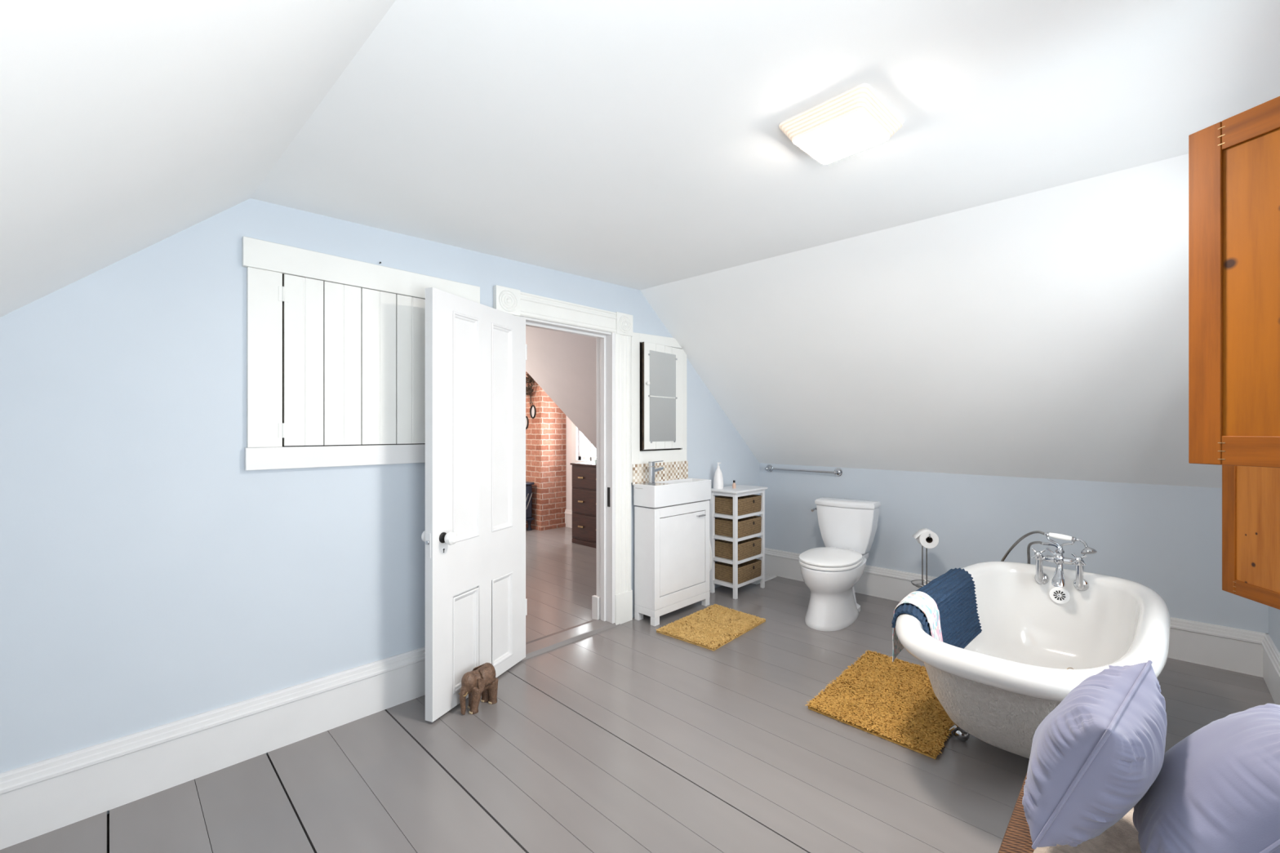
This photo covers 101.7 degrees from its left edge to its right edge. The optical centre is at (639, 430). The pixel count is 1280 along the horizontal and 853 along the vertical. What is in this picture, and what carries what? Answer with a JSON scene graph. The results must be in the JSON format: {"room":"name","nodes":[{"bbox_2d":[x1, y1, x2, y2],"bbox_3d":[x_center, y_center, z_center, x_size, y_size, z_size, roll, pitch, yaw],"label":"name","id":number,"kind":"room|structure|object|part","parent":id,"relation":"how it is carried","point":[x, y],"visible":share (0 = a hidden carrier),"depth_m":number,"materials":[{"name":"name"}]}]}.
{"room":"bathroom","nodes":[
{"label":"bathroom","id":0,"kind":"room"},
{"bbox_2d":[0,0,395,317],"bbox_3d":[-0.910,-0.348,0.514,3.110,1.297,1.494,0,0,44],"label":"ceiling","id":1,"kind":"structure","parent":0,"point":[126,126],"depth_m":1.01,"materials":[{"name":"white paint"}]},
{"bbox_2d":[0,198,759,814],"bbox_3d":[-0.749,0.171,3.001,0.140,2.318,5.240,0,0,44],"label":"wall","id":2,"kind":"structure","parent":0,"point":[149,579],"depth_m":1.94,"materials":[{"name":"blue paint"}]},
{"bbox_2d":[0,646,425,849],"bbox_3d":[-1.640,1.185,1.972,0.027,0.230,2.435,0,0,44],"label":"baseboard","id":3,"kind":"structure","parent":2,"relation":"attached to","point":[41,797],"depth_m":1.93,"materials":[{"name":"white paint"}]},
{"bbox_2d":[241,235,479,471],"bbox_3d":[-1.214,-0.302,2.413,0.039,0.920,1.010,0,0,44],"label":"window shutter","id":4,"kind":"object","parent":2,"relation":"attached to","point":[335,345],"visible":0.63,"depth_m":2.27,"materials":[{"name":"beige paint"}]},
{"bbox_3d":[-1.211,-0.290,2.409,0.016,0.708,0.734,0,0,44],"label":"cupboard door","id":5,"kind":"part","parent":4,"relation":"part of","materials":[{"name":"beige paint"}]},
{"bbox_2d":[421,287,527,722],"bbox_3d":[-0.801,0.328,2.637,0.184,1.920,0.734,0,0,22],"label":"door","id":6,"kind":"structure","parent":2,"relation":"in","point":[473,536],"depth_m":2.55,"materials":[{"name":"white paint"}]},
{"bbox_3d":[-0.972,0.485,2.390,0.053,0.060,0.060,0,0,22],"label":"knob","id":7,"kind":"part","parent":6,"relation":"part of","materials":[{"name":"ceramic"}]},
{"bbox_3d":[-0.936,0.510,2.306,0.023,0.110,0.004,0,0,22],"label":"latch plate","id":8,"kind":"part","parent":6,"relation":"part of","materials":[{"name":"white paint"}]},
{"bbox_3d":[-0.851,0.485,2.340,0.053,0.060,0.060,0,0,22],"label":"knob","id":9,"kind":"part","parent":6,"relation":"part of","materials":[{"name":"ceramic"}]},
{"bbox_3d":[-0.838,1.002,2.502,0.016,0.447,0.180,0,0,22],"label":"panel moulding","id":10,"kind":"part","parent":6,"relation":"part of","materials":[{"name":"white paint"}]},
{"bbox_3d":[-0.837,-0.015,2.503,0.016,1.079,0.184,0,0,22],"label":"panel moulding","id":11,"kind":"part","parent":6,"relation":"part of","materials":[{"name":"white paint"}]},
{"bbox_3d":[-0.733,-0.015,2.761,0.016,1.079,0.180,0,0,22],"label":"panel moulding","id":12,"kind":"part","parent":6,"relation":"part of","materials":[{"name":"white paint"}]},
{"bbox_3d":[-0.732,0.998,2.763,0.016,0.455,0.176,0,0,22],"label":"panel moulding","id":13,"kind":"part","parent":6,"relation":"part of","materials":[{"name":"white paint"}]},
{"bbox_2d":[493,284,519,315],"bbox_3d":[-0.735,-0.718,2.886,0.041,0.145,0.152,0,0,44],"label":"trim","id":14,"kind":"structure","parent":2,"relation":"attached to","point":[507,300],"depth_m":2.87,"materials":[{"name":"beige paint"}]},
{"bbox_2d":[519,315,615,623],"bbox_3d":[-0.487,0.318,3.270,0.178,1.965,0.744,0,0,44],"label":"door frame","id":15,"kind":"structure","parent":2,"relation":"attached to","point":[602,604],"depth_m":3.48,"materials":[{"name":"white paint"}]},
{"bbox_3d":[-0.209,0.445,3.477,0.026,0.130,0.004,0,0,44],"label":"strike plate","id":16,"kind":"part","parent":15,"relation":"part of","materials":[{"name":"black metal"}]},
{"bbox_2d":[520,291,616,333],"bbox_3d":[-0.427,-0.717,3.212,0.026,0.134,0.748,0,0,44],"label":"trim","id":17,"kind":"structure","parent":2,"relation":"attached to","point":[531,306],"depth_m":3.17,"materials":[{"name":"beige paint"}]},
{"bbox_2d":[519,619,620,662],"bbox_3d":[-0.471,1.299,3.260,0.175,0.042,0.800,0,0,44],"label":"threshold","id":18,"kind":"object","parent":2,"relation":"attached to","point":[537,646],"depth_m":3.23,"materials":[{"name":"grey wood"}]},
{"bbox_2d":[614,332,632,625],"bbox_3d":[-0.116,0.322,3.526,0.030,1.957,0.153,0,0,44],"label":"trim","id":19,"kind":"structure","parent":2,"relation":"attached to","point":[624,593],"depth_m":3.52,"materials":[{"name":"beige paint"}]},
{"bbox_2d":[615,311,632,336],"bbox_3d":[-0.109,-0.718,3.526,0.041,0.145,0.150,0,0,44],"label":"trim","id":20,"kind":"structure","parent":2,"relation":"attached to","point":[624,322],"depth_m":3.51,"materials":[{"name":"beige paint"}]},
{"bbox_2d":[631,332,686,482],"bbox_3d":[0.170,-0.167,3.774,0.091,1.053,0.599,0,0,44],"label":"upper cabinet","id":21,"kind":"object","parent":2,"relation":"attached to","point":[658,363],"visible":0.98,"depth_m":3.72,"materials":[{"name":"beige paint"}]},
{"bbox_3d":[0.165,-0.404,3.756,0.004,0.317,0.306,0,0,41],"label":"mirror pane","id":22,"kind":"part","parent":21,"relation":"part of","materials":[{"name":"silver metal"}]},
{"bbox_3d":[0.165,-0.080,3.756,0.004,0.316,0.306,0,0,41],"label":"mirror pane","id":23,"kind":"part","parent":21,"relation":"part of","materials":[{"name":"silver metal"}]},
{"bbox_3d":[0.173,-0.241,3.781,0.018,0.748,0.455,0,0,41],"label":"cabinet door","id":24,"kind":"part","parent":21,"relation":"part of","materials":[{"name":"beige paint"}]},
{"bbox_2d":[632,461,688,484],"bbox_3d":[0.158,0.304,3.792,0.008,0.141,0.594,0,0,44],"label":"tile backsplash","id":25,"kind":"structure","parent":2,"relation":"attached to","point":[677,469],"depth_m":3.80,"materials":[{"name":"tile"}]},
{"bbox_2d":[710,544,711,569],"bbox_3d":[0.478,0.855,4.004,0.144,0.510,0.076,0,0,44],"label":"hand towel","id":26,"kind":"object","parent":2,"relation":"hanging from","point":[710,544],"visible":0.04,"depth_m":3.97,"materials":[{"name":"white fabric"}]},
{"bbox_2d":[525,526,596,642],"bbox_3d":[-1.708,1.324,5.259,4.600,0.072,4.125,0,0,44],"label":"floor","id":27,"kind":"structure","parent":0,"point":[561,573],"depth_m":4.41,"materials":[{"name":"grey wood"}]},
{"bbox_2d":[525,481,534,530],"bbox_3d":[-1.751,0.979,6.680,0.490,0.618,0.615,0,0,44],"label":"wood stove","id":28,"kind":"object","parent":27,"relation":"on","point":[529,518],"visible":0.17,"depth_m":6.70,"materials":[{"name":"black metal"}]},
{"bbox_3d":[-1.428,1.220,6.731,0.068,0.135,0.068,0,0,44],"label":"leg","id":29,"kind":"part","parent":28,"relation":"part of","materials":[{"name":"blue metal"}]},
{"bbox_2d":[525,481,534,485],"bbox_3d":[-1.751,0.685,6.680,0.490,0.030,0.615,0,0,44],"label":"stove","id":30,"kind":"object","parent":28,"relation":"in","point":[527,483],"depth_m":6.69,"materials":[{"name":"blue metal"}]},
{"bbox_2d":[525,370,565,530],"bbox_3d":[-1.490,0.114,7.187,1.015,2.348,0.415,0,0,44],"label":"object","id":31,"kind":"object","parent":27,"relation":"on","point":[545,433],"visible":0.43,"depth_m":6.81,"materials":[{"name":"red brick"}]},
{"bbox_2d":[525,416,528,429],"bbox_3d":[-1.526,-0.105,6.939,0.122,0.176,0.020,0,0,44],"label":"wall mirror","id":32,"kind":"object","parent":31,"relation":"attached to","point":[526,417],"visible":0.45,"depth_m":6.92,"materials":[{"name":"black metal"}]},
{"bbox_2d":[525,372,534,406],"bbox_3d":[-1.457,-0.535,6.804,0.332,0.470,0.100,0,0,44],"label":"twig wreath","id":33,"kind":"object","parent":31,"relation":"attached to","point":[530,378],"visible":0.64,"depth_m":6.77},
{"bbox_2d":[529,404,536,418],"bbox_3d":[-1.404,-0.245,6.820,0.122,0.176,0.020,0,0,44],"label":"wall mirror","id":34,"kind":"object","parent":31,"relation":"attached to","point":[532,410],"visible":1,"depth_m":6.82,"materials":[{"name":"black metal"}]},
{"bbox_2d":[530,406,534,417],"bbox_3d":[-1.401,-0.245,6.824,0.101,0.145,0.003,0,0,44],"label":"mirror glass","id":35,"kind":"object","parent":34,"relation":"attached to","point":[532,408],"depth_m":6.83,"materials":[{"name":"silver metal"}]},
{"bbox_2d":[569,462,596,548],"bbox_3d":[-0.403,0.832,5.909,0.685,0.913,0.480,0,0,44],"label":"dresser","id":36,"kind":"object","parent":27,"relation":"on","point":[584,473],"visible":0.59,"depth_m":5.82,"materials":[{"name":"brown wood"}]},
{"bbox_3d":[-0.554,1.080,5.759,0.620,0.260,0.018,0,0,44],"label":"drawer","id":37,"kind":"part","parent":36,"relation":"part of","materials":[{"name":"brown wood"}]},
{"bbox_3d":[-0.554,0.798,5.759,0.620,0.260,0.018,0,0,44],"label":"drawer","id":38,"kind":"part","parent":36,"relation":"part of","materials":[{"name":"brown wood"}]},
{"bbox_3d":[-0.554,0.530,5.759,0.620,0.230,0.018,0,0,44],"label":"drawer","id":39,"kind":"part","parent":36,"relation":"part of","materials":[{"name":"brown wood"}]},
{"bbox_2d":[525,325,596,446],"bbox_3d":[-0.254,-0.390,5.036,1.990,1.410,1.640,0,0,44],"label":"ceiling","id":40,"kind":"structure","parent":0,"point":[564,364],"depth_m":5.14,"materials":[{"name":"paint"}]},
{"bbox_2d":[526,371,596,510],"bbox_3d":[-1.788,0.115,6.678,2.500,2.430,1.800,0,0,44],"label":"wall","id":41,"kind":"structure","parent":0,"point":[568,421],"depth_m":6.94,"materials":[{"name":"white paint"}]},
{"bbox_2d":[564,509,572,528],"bbox_3d":[-0.688,1.173,6.673,0.880,0.230,0.027,0,0,44],"label":"baseboard","id":42,"kind":"structure","parent":41,"relation":"attached to","point":[568,513],"depth_m":6.92,"materials":[{"name":"white wood"}]},
{"bbox_2d":[571,422,596,466],"bbox_3d":[-0.644,-0.025,6.667,0.650,1.010,0.075,0,0,44],"label":"window","id":43,"kind":"structure","parent":41,"relation":"in","point":[574,428],"depth_m":6.81,"materials":[{"name":"white paint"}]},
{"bbox_3d":[-0.618,-0.025,6.673,0.500,0.850,0.030,0,0,44],"label":"sash","id":44,"kind":"part","parent":43,"relation":"part of","materials":[{"name":"white paint"}]},
{"bbox_2d":[0,576,1275,852],"bbox_3d":[0.461,1.330,1.914,3.110,0.060,5.420,0,0,44],"label":"floor","id":45,"kind":"structure","parent":0,"point":[629,736],"depth_m":1.98,"materials":[{"name":"grey wood"}]},
{"bbox_2d":[458,662,497,715],"bbox_3d":[-0.761,1.208,2.448,0.110,0.189,0.196,0,0,36],"label":"elephant figurine","id":46,"kind":"object","parent":45,"relation":"on","point":[482,681],"visible":1,"depth_m":2.41,"materials":[{"name":"brown wood"}]},
{"bbox_2d":[471,663,495,687],"bbox_3d":[-0.744,1.158,2.471,0.094,0.080,0.070,0,0,36],"label":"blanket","id":47,"kind":"object","parent":46,"relation":"on","point":[486,673],"depth_m":2.45,"materials":[{"name":"brown wood"}]},
{"bbox_2d":[633,460,711,626],"bbox_3d":[0.247,0.755,3.728,0.211,1.089,0.624,0,0,44],"label":"vanity","id":48,"kind":"object","parent":45,"relation":"on","point":[672,517],"visible":1,"depth_m":3.58,"materials":[{"name":"white paint"}]},
{"bbox_3d":[-0.007,1.273,3.589,0.040,0.054,0.050,0,0,44],"label":"leg","id":49,"kind":"part","parent":48,"relation":"part of","materials":[{"name":"white paint"}]},
{"bbox_3d":[0.100,1.273,3.483,0.039,0.054,0.050,0,0,44],"label":"leg","id":50,"kind":"part","parent":48,"relation":"part of","materials":[{"name":"white paint"}]},
{"bbox_2d":[633,460,711,508],"bbox_3d":[0.244,0.362,3.731,0.201,0.303,0.624,0,0,44],"label":"basin","id":51,"kind":"object","parent":48,"relation":"in","point":[651,494],"depth_m":3.58,"materials":[{"name":"ceramic"}]},
{"bbox_3d":[0.301,0.854,3.676,0.017,0.523,0.496,0,0,44],"label":"door","id":52,"kind":"part","parent":48,"relation":"part of","materials":[{"name":"white paint"}]},
{"bbox_3d":[0.489,1.273,3.881,0.039,0.054,0.050,0,0,44],"label":"leg","id":53,"kind":"part","parent":48,"relation":"part of","materials":[{"name":"white paint"}]},
{"bbox_2d":[656,604,765,651],"bbox_3d":[0.488,1.289,3.452,0.480,0.020,0.698,0,0,44],"label":"bath rug","id":54,"kind":"object","parent":45,"relation":"on","point":[711,628],"visible":1,"depth_m":3.40,"materials":[{"name":"yellow carpet"}]},
{"bbox_2d":[710,484,768,599],"bbox_3d":[0.799,0.884,4.239,0.275,0.832,0.461,0,0,44],"label":"tower","id":55,"kind":"object","parent":45,"relation":"on","point":[740,490],"visible":0.71,"depth_m":4.14,"materials":[{"name":"white paint"}]},
{"bbox_3d":[0.581,0.893,4.175,0.028,0.814,0.028,0,0,44],"label":"leg","id":56,"kind":"part","parent":55,"relation":"part of","materials":[{"name":"white paint"}]},
{"bbox_2d":[713,462,723,488],"bbox_3d":[0.629,0.362,4.184,0.082,0.211,0.082,0,0,44],"label":"soap dispenser","id":57,"kind":"object","parent":55,"relation":"on","point":[717,478],"visible":1,"depth_m":4.16,"materials":[{"name":"plastic"}]},
{"bbox_2d":[732,480,736,488],"bbox_3d":[0.762,0.435,4.215,0.029,0.065,0.029,0,0,44],"label":"perfume bottle","id":58,"kind":"object","parent":55,"relation":"on","point":[734,485],"visible":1,"depth_m":4.21,"materials":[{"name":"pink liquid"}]},
{"bbox_3d":[0.736,0.893,4.023,0.028,0.814,0.028,0,0,44],"label":"leg","id":59,"kind":"part","parent":55,"relation":"part of","materials":[{"name":"white paint"}]},
{"bbox_3d":[0.797,0.500,4.241,0.237,0.029,0.417,0,0,44],"label":"shelf frame","id":60,"kind":"part","parent":55,"relation":"part of","materials":[{"name":"white paint"}]},
{"bbox_3d":[0.797,0.676,4.241,0.237,0.024,0.417,0,0,44],"label":"shelf frame","id":61,"kind":"part","parent":55,"relation":"part of","materials":[{"name":"white paint"}]},
{"bbox_3d":[0.797,0.850,4.241,0.237,0.024,0.417,0,0,44],"label":"shelf frame","id":62,"kind":"part","parent":55,"relation":"part of","materials":[{"name":"white paint"}]},
{"bbox_3d":[0.797,1.026,4.241,0.237,0.024,0.417,0,0,44],"label":"shelf frame","id":63,"kind":"part","parent":55,"relation":"part of","materials":[{"name":"white paint"}]},
{"bbox_3d":[0.797,1.208,4.241,0.237,0.024,0.417,0,0,44],"label":"shelf frame","id":64,"kind":"part","parent":55,"relation":"part of","materials":[{"name":"white paint"}]},
{"bbox_2d":[715,559,761,584],"bbox_3d":[0.800,1.131,4.238,0.244,0.130,0.358,0,0,44],"label":"woven basket","id":65,"kind":"object","parent":55,"relation":"on","point":[749,570],"visible":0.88,"depth_m":4.14,"materials":[{"name":"brown wicker"}]},
{"bbox_2d":[715,537,761,560],"bbox_3d":[0.800,0.950,4.238,0.244,0.130,0.358,0,0,44],"label":"woven basket","id":66,"kind":"object","parent":55,"relation":"on","point":[748,548],"visible":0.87,"depth_m":4.14,"materials":[{"name":"brown wicker"}]},
{"bbox_2d":[715,515,761,537],"bbox_3d":[0.800,0.773,4.238,0.244,0.130,0.358,0,0,44],"label":"woven basket","id":67,"kind":"object","parent":55,"relation":"on","point":[748,526],"visible":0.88,"depth_m":4.14,"materials":[{"name":"brown wicker"}]},
{"bbox_2d":[715,494,761,515],"bbox_3d":[0.800,0.600,4.238,0.244,0.130,0.358,0,0,44],"label":"woven basket","id":68,"kind":"object","parent":55,"relation":"on","point":[750,504],"visible":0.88,"depth_m":4.14,"materials":[{"name":"brown wicker"}]},
{"bbox_3d":[1.014,0.893,4.306,0.028,0.814,0.028,0,0,44],"label":"leg","id":69,"kind":"part","parent":55,"relation":"part of","materials":[{"name":"white paint"}]},
{"bbox_2d":[750,573,777,584],"bbox_3d":[1.048,1.297,4.554,0.145,0.006,0.335,0,0,44],"label":"floor vent","id":70,"kind":"object","parent":45,"relation":"in","point":[767,577],"visible":0.36,"depth_m":4.56,"materials":[{"name":"white paint"}]},
{"bbox_2d":[752,574,773,583],"bbox_3d":[1.047,1.298,4.553,0.117,0.004,0.292,0,0,44],"label":"grille","id":71,"kind":"object","parent":70,"relation":"attached to","point":[767,577],"depth_m":4.56,"materials":[{"name":"white paint"}]},
{"bbox_2d":[799,497,880,631],"bbox_3d":[1.367,0.909,3.682,0.447,0.782,0.762,0,0,38],"label":"toilet","id":72,"kind":"object","parent":45,"relation":"on","point":[847,526],"visible":1,"depth_m":3.55,"materials":[{"name":"white ceramic"}]},
{"bbox_3d":[1.316,0.879,3.600,0.374,0.046,0.560,0,0,38],"label":"lid","id":73,"kind":"part","parent":72,"relation":"part of","materials":[{"name":"white plastic"}]},
{"bbox_3d":[1.311,0.897,3.593,0.376,0.020,0.547,0,0,38],"label":"seat","id":74,"kind":"part","parent":72,"relation":"part of","materials":[{"name":"white plastic"}]},
{"bbox_3d":[1.543,0.734,3.891,0.413,0.338,0.208,0,0,38],"label":"tank","id":75,"kind":"part","parent":72,"relation":"part of","materials":[{"name":"white ceramic"}]},
{"bbox_3d":[1.541,0.540,3.889,0.426,0.044,0.222,0,0,38],"label":"tank lid","id":76,"kind":"part","parent":72,"relation":"part of","materials":[{"name":"white ceramic"}]},
{"bbox_2d":[805,649,954,759],"bbox_3d":[1.248,1.287,2.541,0.598,0.024,0.867,0,0,44],"label":"bath rug","id":77,"kind":"object","parent":45,"relation":"on","point":[896,702],"visible":0.87,"depth_m":2.44,"materials":[{"name":"yellow carpet"}]},
{"bbox_2d":[911,533,930,587],"bbox_3d":[1.942,0.990,3.553,0.181,0.616,0.182,0,0,-31],"label":"stand","id":78,"kind":"object","parent":45,"relation":"on","point":[922,580],"visible":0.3,"depth_m":3.55,"materials":[{"name":"metal"}]},
{"bbox_2d":[911,579,930,587],"bbox_3d":[1.943,1.056,3.556,0.167,0.029,0.167,0,0,44],"label":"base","id":79,"kind":"object","parent":78,"relation":"on","point":[917,584],"depth_m":3.56,"materials":[{"name":"metal"}]},
{"bbox_2d":[911,528,938,548],"bbox_3d":[1.918,0.725,3.503,0.139,0.116,0.106,0,0,14],"label":"toilet roll","id":80,"kind":"object","parent":78,"relation":"on","point":[922,535],"visible":1,"depth_m":3.46,"materials":[{"name":"white paper"}]},
{"bbox_2d":[895,530,1170,758],"bbox_3d":[1.637,0.902,2.157,0.790,0.795,1.642,0,0,44],"label":"bathtub","id":81,"kind":"object","parent":45,"relation":"on","point":[1038,622],"visible":0.86,"depth_m":2.38,"materials":[{"name":"white ceramic"}]},
{"bbox_2d":[891,568,982,648],"bbox_3d":[1.318,0.835,2.284,0.219,0.301,0.870,0,0,39],"label":"towel","id":82,"kind":"object","parent":81,"relation":"on","point":[953,592],"visible":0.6,"depth_m":2.35,"materials":[{"name":"blue fabric"}]},
{"bbox_2d":[892,591,942,662],"bbox_3d":[1.150,0.828,2.105,0.214,0.295,0.195,0,0,44],"label":"floral cloth","id":83,"kind":"object","parent":82,"relation":"on","point":[922,600],"visible":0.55,"depth_m":2.11,"materials":[{"name":"white fabric"}]},
{"bbox_2d":[895,561,1170,702],"bbox_3d":[1.608,0.923,2.127,0.792,0.446,1.559,0,0,44],"label":"basin","id":84,"kind":"object","parent":81,"relation":"in","point":[1037,624],"depth_m":2.45,"materials":[{"name":"ceramic"}]},
{"bbox_2d":[1000,530,1097,591],"bbox_3d":[2.053,0.754,2.661,0.437,0.504,0.343,0,0,44],"label":"faucet","id":85,"kind":"object","parent":81,"relation":"on","point":[1015,576],"depth_m":2.59,"materials":[{"name":"silver metal"}]},
{"bbox_3d":[2.094,0.823,2.598,0.080,0.081,0.027,0,0,44],"label":"overflow plate","id":86,"kind":"part","parent":81,"relation":"part of","materials":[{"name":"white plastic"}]},
{"bbox_2d":[998,773,1133,852],"bbox_3d":[0.938,1.075,0.831,0.627,0.450,0.924,0,0,44],"label":"bench","id":87,"kind":"object","parent":45,"relation":"on","point":[1017,837],"visible":0.02,"depth_m":1.10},
{"bbox_2d":[1033,808,1141,852],"bbox_3d":[0.899,0.824,0.829,0.505,0.039,0.762,0,0,44],"label":"throw blanket","id":88,"kind":"object","parent":87,"relation":"on","point":[1122,837],"visible":0.22,"depth_m":1.05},
{"bbox_2d":[1022,660,1167,849],"bbox_3d":[0.890,0.628,1.021,0.338,0.319,0.202,0,0,-31],"label":"cushion","id":89,"kind":"object","parent":88,"relation":"on","point":[1095,756],"visible":1,"depth_m":0.95,"materials":[{"name":"purple fabric"}]},
{"bbox_2d":[1133,703,1279,852],"bbox_3d":[1.059,0.660,0.915,0.288,0.385,0.416,0,0,36],"label":"cushion","id":90,"kind":"object","parent":88,"relation":"on","point":[1217,789],"visible":0.94,"depth_m":0.86,"materials":[{"name":"purple fabric"}]},
{"bbox_2d":[250,0,1279,289],"bbox_3d":[0.365,-0.998,1.817,3.110,0.141,2.313,0,0,44],"label":"ceiling","id":91,"kind":"structure","parent":0,"point":[638,144],"depth_m":1.56,"materials":[{"name":"white paint"}]},
{"bbox_2d":[778,83,903,164],"bbox_3d":[0.626,-0.931,1.626,0.289,0.062,0.300,0,0,44],"label":"ceiling light","id":92,"kind":"object","parent":91,"relation":"attached to","point":[856,119],"visible":1,"depth_m":1.57,"materials":[{"name":"white plastic"}]},
{"bbox_2d":[794,111,888,164],"bbox_3d":[0.626,-0.903,1.626,0.222,0.006,0.214,0,0,44],"label":"diffuser","id":93,"kind":"object","parent":92,"relation":"attached to","point":[858,131],"depth_m":1.60,"materials":[{"name":"beige"}]},
{"bbox_3d":[0.626,-0.958,1.626,0.289,0.008,0.300,0,0,44],"label":"plate","id":94,"kind":"part","parent":92,"relation":"part of","materials":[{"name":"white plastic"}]},
{"bbox_2d":[640,153,1222,488],"bbox_3d":[1.711,-0.370,3.191,3.110,1.375,1.714,0,0,44],"label":"ceiling","id":95,"kind":"structure","parent":0,"point":[1042,334],"depth_m":2.89,"materials":[{"name":"white paint"}]},
{"bbox_2d":[759,462,1268,633],"bbox_3d":[2.267,0.815,3.773,3.134,1.030,0.100,0,0,43],"label":"wall","id":96,"kind":"structure","parent":0,"point":[1166,540],"depth_m":3.41,"materials":[{"name":"blue paint"}]},
{"bbox_2d":[764,464,842,475],"bbox_3d":[1.381,0.343,4.480,0.695,0.068,0.070,0,0,43],"label":"towel rail","id":97,"kind":"object","parent":96,"relation":"attached to","point":[837,472],"visible":1,"depth_m":4.41,"materials":[{"name":"silver metal"}]},
{"bbox_2d":[758,547,1268,677],"bbox_3d":[2.193,1.185,3.754,3.011,0.230,0.027,0,0,43],"label":"baseboard","id":98,"kind":"structure","parent":96,"relation":"attached to","point":[1227,648],"depth_m":2.93,"materials":[{"name":"white paint"}]},
{"bbox_2d":[1268,605,1279,653],"bbox_3d":[1.513,0.161,0.838,0.100,2.338,5.326,0,0,44],"label":"wall","id":99,"kind":"structure","parent":0,"point":[1273,613],"depth_m":2.60,"materials":[{"name":"blue paint"}]},
{"bbox_2d":[1188,96,1279,467],"bbox_3d":[1.324,-0.302,1.010,0.021,0.757,0.400,0,0,-15],"label":"shutter","id":100,"kind":"object","parent":99,"relation":"attached to","point":[1234,162],"visible":1,"depth_m":1.13,"materials":[{"name":"orange wood"}]},
{"bbox_3d":[1.324,-0.649,1.010,0.020,0.064,0.285,0,0,-15],"label":"rail","id":101,"kind":"part","parent":100,"relation":"part of","materials":[{"name":"orange wood"}]},
{"bbox_3d":[1.324,0.044,1.010,0.020,0.064,0.285,0,0,-15],"label":"rail","id":102,"kind":"part","parent":100,"relation":"part of","materials":[{"name":"orange wood"}]},
{"bbox_3d":[1.324,-0.302,1.010,0.008,0.639,0.296,0,0,-15],"label":"panel","id":103,"kind":"part","parent":100,"relation":"part of","materials":[{"name":"orange wood"}]},
{"bbox_2d":[1222,465,1279,609],"bbox_3d":[2.314,0.270,1.908,0.021,0.749,0.390,0,0,12],"label":"shutter","id":104,"kind":"object","parent":99,"relation":"attached to","point":[1251,495],"visible":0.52,"depth_m":1.98,"materials":[{"name":"orange wood"}]},
{"bbox_3d":[2.315,0.615,1.908,0.020,0.058,0.275,0,0,12],"label":"rail","id":105,"kind":"part","parent":104,"relation":"part of","materials":[{"name":"orange wood"}]},
{"bbox_3d":[2.315,0.270,1.908,0.008,0.643,0.286,0,0,12],"label":"panel","id":106,"kind":"part","parent":104,"relation":"part of","materials":[{"name":"brown wood"}]},
{"bbox_2d":[1261,634,1279,705],"bbox_3d":[1.468,1.185,0.882,0.027,0.230,5.227,0,0,44],"label":"baseboard","id":107,"kind":"structure","parent":99,"relation":"attached to","point":[1271,655],"depth_m":2.55,"materials":[{"name":"white paint"}]}
]}

